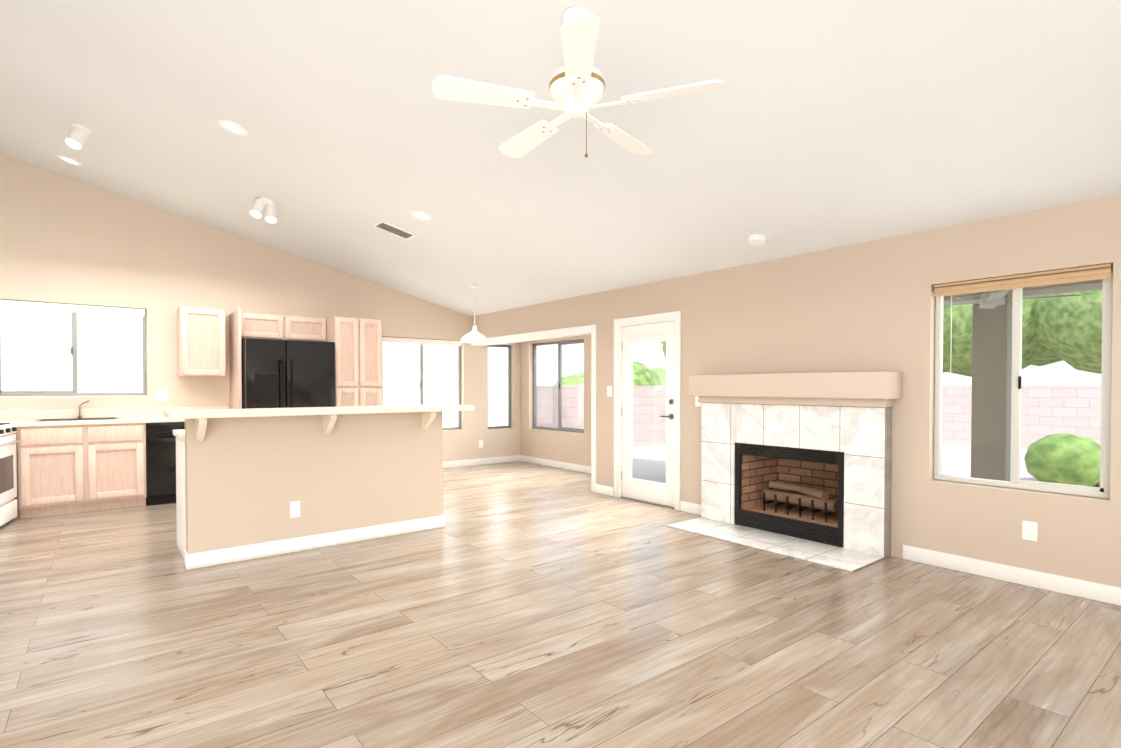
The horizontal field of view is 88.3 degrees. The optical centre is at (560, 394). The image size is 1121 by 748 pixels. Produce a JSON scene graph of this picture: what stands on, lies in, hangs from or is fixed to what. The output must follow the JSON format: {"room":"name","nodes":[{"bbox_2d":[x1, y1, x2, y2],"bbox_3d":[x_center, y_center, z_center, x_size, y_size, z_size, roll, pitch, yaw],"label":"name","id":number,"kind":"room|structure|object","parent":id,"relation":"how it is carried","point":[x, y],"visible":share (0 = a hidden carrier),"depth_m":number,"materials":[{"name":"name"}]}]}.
{"room":"living room","nodes":[
{"label":"living room","id":0,"kind":"room"},
{"bbox_2d":[0,153,519,496],"bbox_3d":[-4.851,-1.359,6.317,10.850,5.000,0.150,-1,1,-38],"label":"wall","id":1,"kind":"structure","parent":0,"point":[65,239],"depth_m":6.55,"materials":[{"name":"paint"}]},
{"bbox_2d":[0,308,146,396],"bbox_3d":[-5.148,-0.471,6.119,1.234,0.964,0.062,-1,1,-38],"label":"kitchen window","id":2,"kind":"structure","parent":1,"relation":"in","point":[74,371],"depth_m":6.11,"materials":[{"name":"silver metal"}]},
{"bbox_2d":[0,300,144,316],"bbox_3d":[-5.113,-0.909,6.067,1.216,0.079,0.050,-1,1,-38],"label":"blind headrail","id":3,"kind":"object","parent":2,"relation":"attached to","point":[14,304],"visible":0.98,"depth_m":6.03,"materials":[{"name":"white plastic"}]},
{"bbox_2d":[155,391,167,400],"bbox_3d":[-4.499,0.009,6.514,0.120,0.118,0.008,-1,1,-38],"label":"electrical outlet","id":4,"kind":"object","parent":1,"relation":"attached to","point":[161,395],"visible":1,"depth_m":6.51,"materials":[{"name":"white plastic"}]},
{"bbox_2d":[177,306,225,376],"bbox_3d":[-4.104,-0.598,6.603,0.440,0.770,0.340,-1,1,-38],"label":"upper cabinet","id":5,"kind":"object","parent":1,"relation":"attached to","point":[201,342],"visible":1,"depth_m":6.48,"materials":[{"name":"brown wood"}]},
{"bbox_2d":[229,309,292,340],"bbox_3d":[-3.612,-0.819,6.978,0.572,0.300,0.360,-1,1,-38],"label":"upper cabinet","id":6,"kind":"object","parent":1,"relation":"attached to","point":[242,325],"depth_m":6.82,"materials":[{"name":"brown wood"}]},
{"bbox_2d":[293,316,324,341],"bbox_3d":[-3.277,-0.823,7.243,0.572,0.300,0.360,-1,1,-38],"label":"upper cabinet","id":7,"kind":"object","parent":1,"relation":"attached to","point":[304,328],"depth_m":7.15,"materials":[{"name":"brown wood"}]},
{"bbox_2d":[382,342,460,429],"bbox_3d":[-2.062,-0.147,8.572,1.294,1.364,0.062,-1,1,-38],"label":"window","id":8,"kind":"structure","parent":1,"relation":"in","point":[420,347],"depth_m":8.61,"materials":[{"name":"glass"}]},
{"bbox_2d":[382,337,461,345],"bbox_3d":[-2.026,-0.786,8.518,1.276,0.079,0.050,-1,1,-38],"label":"headrail","id":9,"kind":"object","parent":8,"relation":"attached to","point":[419,341],"visible":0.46,"depth_m":8.47,"materials":[{"name":"white"}]},
{"bbox_2d":[479,440,482,447],"bbox_3d":[-1.256,0.770,9.099,0.075,0.118,0.008,-1,1,-38],"label":"outlet","id":10,"kind":"object","parent":1,"relation":"attached to","point":[480,443],"visible":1,"depth_m":9.09,"materials":[{"name":"white plastic"}]},
{"bbox_2d":[443,455,518,467],"bbox_3d":[-1.668,1.055,8.770,2.560,0.100,0.020,-1,1,-38],"label":"baseboard","id":11,"kind":"structure","parent":1,"relation":"attached to","point":[471,462],"depth_m":9.09,"materials":[{"name":"white wood"}]},
{"bbox_2d":[488,345,510,428],"bbox_3d":[-1.019,-0.135,9.407,0.484,1.354,0.050,-1,1,-38],"label":"nook window","id":12,"kind":"structure","parent":1,"relation":"in","point":[508,386],"depth_m":9.51,"materials":[{"name":"clear glass"}]},
{"bbox_2d":[520,335,590,466],"bbox_3d":[0.031,-0.196,8.790,0.150,2.600,2.070,-1,1,-38],"label":"wall","id":13,"kind":"structure","parent":0,"point":[567,447],"depth_m":8.92,"materials":[{"name":"paint"}]},
{"bbox_2d":[519,455,590,473],"bbox_3d":[-0.025,1.055,8.746,0.016,0.100,2.040,-1,1,-38],"label":"baseboard","id":14,"kind":"structure","parent":13,"relation":"attached to","point":[569,466],"depth_m":8.78,"materials":[{"name":"white wood"}]},
{"bbox_2d":[533,339,583,432],"bbox_3d":[-0.013,-0.137,8.878,0.062,1.374,1.354,-1,1,-38],"label":"nook window","id":15,"kind":"structure","parent":13,"relation":"in","point":[559,396],"depth_m":8.88,"materials":[{"name":"silver metal"}]},
{"bbox_2d":[0,461,1120,747],"bbox_3d":[-1.138,1.274,1.515,11.050,0.120,12.350,-1,1,-38],"label":"floor","id":16,"kind":"structure","parent":0,"point":[520,605],"depth_m":2.80,"materials":[{"name":"brown wood"}]},
{"bbox_2d":[0,423,22,525],"bbox_3d":[-5.059,0.639,4.846,0.670,1.050,0.760,0,1,-29],"label":"range","id":17,"kind":"object","parent":16,"relation":"on","point":[8,481],"visible":1,"depth_m":5.10,"materials":[{"name":"white metal"}]},
{"bbox_2d":[13,433,16,518],"bbox_3d":[-5.474,0.725,5.417,0.615,0.860,0.526,-1,1,-38],"label":"base cabinet","id":18,"kind":"object","parent":16,"relation":"on","point":[13,433],"depth_m":5.39,"materials":[{"name":"brown wood"}]},
{"bbox_2d":[17,425,88,518],"bbox_3d":[-5.006,0.721,5.716,0.480,0.860,0.640,-1,1,-38],"label":"base cabinet","id":19,"kind":"object","parent":16,"relation":"on","point":[67,469],"depth_m":5.48,"materials":[{"name":"brown wood"}]},
{"bbox_2d":[85,423,145,510],"bbox_3d":[-4.630,0.716,6.014,0.480,0.860,0.640,-1,1,-38],"label":"base cabinet","id":20,"kind":"object","parent":16,"relation":"on","point":[117,452],"depth_m":5.78,"materials":[{"name":"brown wood"}]},
{"bbox_2d":[0,400,228,426],"bbox_3d":[-4.738,0.171,5.917,2.440,0.229,0.646,-1,1,-38],"label":"countertop","id":21,"kind":"structure","parent":20,"relation":"on","point":[45,417],"depth_m":5.94,"materials":[{"name":"white stone"}]},
{"bbox_2d":[146,422,184,505],"bbox_3d":[-4.183,0.712,6.323,0.597,0.858,0.620,-1,1,-38],"label":"dishwasher","id":22,"kind":"object","parent":16,"relation":"on","point":[160,463],"visible":0.48,"depth_m":6.00,"materials":[{"name":"black metal"}]},
{"bbox_2d":[241,338,334,408],"bbox_3d":[-3.305,0.244,6.951,0.970,1.775,0.756,-1,1,-38],"label":"refrigerator","id":23,"kind":"object","parent":16,"relation":"on","point":[276,373],"visible":0.42,"depth_m":6.65,"materials":[{"name":"black metal"}]},
{"bbox_2d":[173,412,444,569],"bbox_3d":[-1.947,0.651,4.699,1.918,1.030,0.958,-1,1,-38],"label":"kitchen island","id":24,"kind":"object","parent":16,"relation":"on","point":[253,483],"depth_m":4.35,"materials":[{"name":"paint"}]},
{"bbox_2d":[163,404,474,419],"bbox_3d":[-1.726,0.118,4.452,2.180,0.042,0.450,-1,1,-38],"label":"island countertop","id":25,"kind":"structure","parent":24,"relation":"on","point":[206,414],"depth_m":4.13,"materials":[{"name":"white stone"}]},
{"bbox_2d":[325,316,364,406],"bbox_3d":[-2.819,0.075,7.442,0.375,2.100,0.640,-1,1,-38],"label":"tall cabinet","id":26,"kind":"object","parent":16,"relation":"on","point":[358,361],"depth_m":7.19,"materials":[{"name":"brown wood"}]},
{"bbox_2d":[365,318,381,405],"bbox_3d":[-2.638,0.072,7.585,0.374,2.100,0.640,-1,1,-38],"label":"tall cabinet","id":27,"kind":"object","parent":16,"relation":"on","point":[373,327],"depth_m":7.38,"materials":[{"name":"brown wood"}]},
{"bbox_2d":[667,371,902,571],"bbox_3d":[1.878,0.494,4.807,1.120,1.340,1.756,-1,1,-38],"label":"fireplace","id":28,"kind":"object","parent":16,"relation":"on","point":[797,465],"visible":1,"depth_m":4.66,"materials":[{"name":"stone"}]},
{"bbox_2d":[0,0,1120,315],"bbox_3d":[-1.533,-2.363,1.179,10.280,2.614,12.600,-1,1,-38],"label":"ceiling","id":29,"kind":"structure","parent":0,"point":[816,126],"depth_m":3.57,"materials":[{"name":"paint"}]},
{"bbox_2d":[56,155,81,165],"bbox_3d":[-4.711,-2.249,5.540,0.192,0.050,0.196,-1,1,-38],"label":"recessed light","id":30,"kind":"object","parent":29,"relation":"in","point":[69,160],"visible":0.96,"depth_m":5.53,"materials":[{"name":"white plastic"}]},
{"bbox_2d":[65,123,90,149],"bbox_3d":[-3.979,-2.128,4.762,0.171,0.209,0.163,-1,1,-38],"label":"spotlight","id":31,"kind":"object","parent":29,"relation":"attached to","point":[76,138],"visible":1,"depth_m":4.73,"materials":[{"name":"white metal"}]},
{"bbox_2d":[218,119,247,135],"bbox_3d":[-2.447,-1.998,4.315,0.192,0.050,0.196,-1,1,-38],"label":"recessed light","id":32,"kind":"object","parent":29,"relation":"in","point":[232,127],"visible":1,"depth_m":4.31,"materials":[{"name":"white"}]},
{"bbox_2d":[249,197,277,223],"bbox_3d":[-2.902,-1.808,5.638,0.254,0.232,0.165,-1,1,-38],"label":"spotlight","id":33,"kind":"object","parent":29,"relation":"attached to","point":[257,208],"visible":1,"depth_m":5.61,"materials":[{"name":"white metal"}]},
{"bbox_2d":[372,220,416,239],"bbox_3d":[-1.680,-1.665,5.847,0.372,0.093,0.230,-1,1,-38],"label":"ceiling vent","id":34,"kind":"object","parent":29,"relation":"in","point":[393,230],"visible":0.98,"depth_m":5.84,"materials":[{"name":"white metal"}]},
{"bbox_2d":[410,211,430,220],"bbox_3d":[-1.297,-1.660,5.347,0.192,0.050,0.196,-1,1,-38],"label":"recessed light","id":35,"kind":"object","parent":29,"relation":"in","point":[420,215],"visible":1,"depth_m":5.34,"materials":[{"name":"white plastic"}]},
{"bbox_2d":[459,285,489,342],"bbox_3d":[-1.087,-1.025,7.298,0.384,0.714,0.384,-1,1,-38],"label":"pendant lamp","id":36,"kind":"object","parent":29,"relation":"hanging from","point":[474,335],"visible":0.98,"depth_m":7.23,"materials":[{"name":"white metal"}]},
{"bbox_2d":[432,7,724,157],"bbox_3d":[0.058,-1.438,2.743,1.272,0.654,1.237,-1,1,-38],"label":"ceiling fan","id":37,"kind":"object","parent":29,"relation":"hanging from","point":[577,85],"visible":1,"depth_m":2.60,"materials":[{"name":"painted metal"},{"name":"painted wood"},{"name":"brass"}]},
{"bbox_2d":[748,234,767,245],"bbox_3d":[1.568,-1.229,4.588,0.150,0.065,0.150,-1,1,-38],"label":"smoke detector","id":38,"kind":"object","parent":29,"relation":"attached to","point":[757,240],"visible":1,"depth_m":4.55,"materials":[{"name":"white plastic"}]},
{"bbox_2d":[471,194,1120,587],"bbox_3d":[2.396,-1.329,4.311,0.150,5.000,12.000,-1,1,-38],"label":"wall","id":39,"kind":"structure","parent":0,"point":[865,306],"depth_m":4.14,"materials":[{"name":"paint"}]},
{"bbox_2d":[470,311,680,510],"bbox_3d":[-0.047,0.134,7.399,0.168,1.982,4.162,-1,1,-38],"label":"door frame","id":40,"kind":"structure","parent":39,"relation":"attached to","point":[591,330],"depth_m":6.42,"materials":[{"name":"white wood"}]},
{"bbox_2d":[596,484,613,495],"bbox_3d":[0.505,1.087,6.597,0.016,0.100,0.295,-1,1,-38],"label":"baseboard","id":41,"kind":"structure","parent":39,"relation":"attached to","point":[601,489],"depth_m":6.58,"materials":[{"name":"white wood"}]},
{"bbox_2d":[607,386,611,396],"bbox_3d":[0.553,-0.042,6.520,0.015,0.118,0.075,-1,1,-38],"label":"light switch","id":42,"kind":"object","parent":39,"relation":"attached to","point":[609,391],"visible":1,"depth_m":6.52,"materials":[{"name":"white plastic"}]},
{"bbox_2d":[620,321,674,508],"bbox_3d":[0.947,0.196,6.140,0.169,1.896,0.786,-1,1,-38],"label":"patio door","id":43,"kind":"structure","parent":39,"relation":"in","point":[651,492],"depth_m":6.12,"materials":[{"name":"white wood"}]},
{"bbox_2d":[680,501,700,514],"bbox_3d":[1.290,1.102,5.609,0.016,0.100,0.310,-1,1,-38],"label":"baseboard","id":44,"kind":"structure","parent":39,"relation":"attached to","point":[693,508],"depth_m":5.62,"materials":[{"name":"white wood"}]},
{"bbox_2d":[695,396,701,406],"bbox_3d":[1.323,0.053,5.550,0.015,0.118,0.075,-1,1,-38],"label":"switch","id":45,"kind":"object","parent":39,"relation":"attached to","point":[697,403],"visible":0.46,"depth_m":5.56,"materials":[{"name":"white plastic"}]},
{"bbox_2d":[903,545,1120,605],"bbox_3d":[4.248,1.158,1.880,0.016,0.100,5.770,-1,1,-38],"label":"baseboard","id":46,"kind":"structure","parent":39,"relation":"attached to","point":[1077,587],"depth_m":3.61,"materials":[{"name":"white wood"}]},
{"bbox_2d":[934,268,1112,498],"bbox_3d":[2.920,-0.079,3.700,0.062,1.354,0.914,-1,1,-38],"label":"window","id":47,"kind":"structure","parent":39,"relation":"in","point":[1017,482],"depth_m":3.68,"materials":[{"name":"silver metal"}]},
{"bbox_2d":[933,263,1112,392],"bbox_3d":[2.878,-0.382,3.662,0.056,0.746,0.896,-1,1,-38],"label":"window blind","id":48,"kind":"object","parent":47,"relation":"attached to","point":[1088,273],"visible":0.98,"depth_m":3.60,"materials":[{"name":"brown wood"}]},
{"bbox_2d":[1022,521,1037,541],"bbox_3d":[2.905,0.843,3.574,0.008,0.118,0.075,-1,1,-38],"label":"electrical outlet","id":49,"kind":"object","parent":39,"relation":"attached to","point":[1029,531],"visible":1,"depth_m":3.57,"materials":[{"name":"white plastic"}]},
{"label":"outside","id":50,"kind":"structure","parent":0,"visible":0},
{"bbox_2d":[632,443,1037,483],"bbox_3d":[1.050,1.217,10.303,33.000,0.210,33.000,-1,1,-38],"label":"ground","id":51,"kind":"structure","parent":50,"point":[656,472],"depth_m":10.28,"materials":[{"name":"beige concrete"}]},
{"bbox_2d":[537,386,1100,448],"bbox_3d":[8.603,0.567,6.967,9.700,1.370,18.400,-1,1,-38],"label":"fence","id":52,"kind":"object","parent":51,"relation":"on","point":[956,438],"depth_m":12.35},
{"bbox_2d":[553,289,1102,385],"bbox_3d":[9.372,-1.459,11.830,13.479,5.602,26.764,-1,1,-38],"label":"trees","id":53,"kind":"object","parent":51,"relation":"on","point":[1035,346],"depth_m":13.78,"materials":[{"name":"green plant"}]},
{"bbox_2d":[943,279,1102,480],"bbox_3d":[5.380,-0.109,3.321,3.268,2.650,10.710,-1,1,-38],"label":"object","id":54,"kind":"structure","parent":51,"relation":"on","point":[1005,419],"depth_m":5.97,"materials":[{"name":"paint"}]},
{"bbox_2d":[943,289,1080,308],"bbox_3d":[3.846,-1.030,5.135,0.905,0.459,0.905,0,1,-13],"label":"fan","id":55,"kind":"object","parent":54,"relation":"hanging from","point":[998,294],"depth_m":5.09,"materials":[{"name":"white"}]},
{"bbox_2d":[1024,433,1099,487],"bbox_3d":[6.989,0.900,7.747,1.011,0.782,1.200,-1,1,-38],"label":"hedge","id":56,"kind":"object","parent":51,"relation":"on","point":[1043,443],"depth_m":7.56,"materials":[{"name":"green plant"}]},
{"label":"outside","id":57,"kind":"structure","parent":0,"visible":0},
{"bbox_2d":[1,308,507,426],"bbox_3d":[-5.489,-1.098,9.581,11.900,4.620,0.050,-1,1,-38],"label":"sky","id":58,"kind":"structure","parent":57,"point":[87,348],"depth_m":8.61,"materials":[{"name":"white"}]}
]}

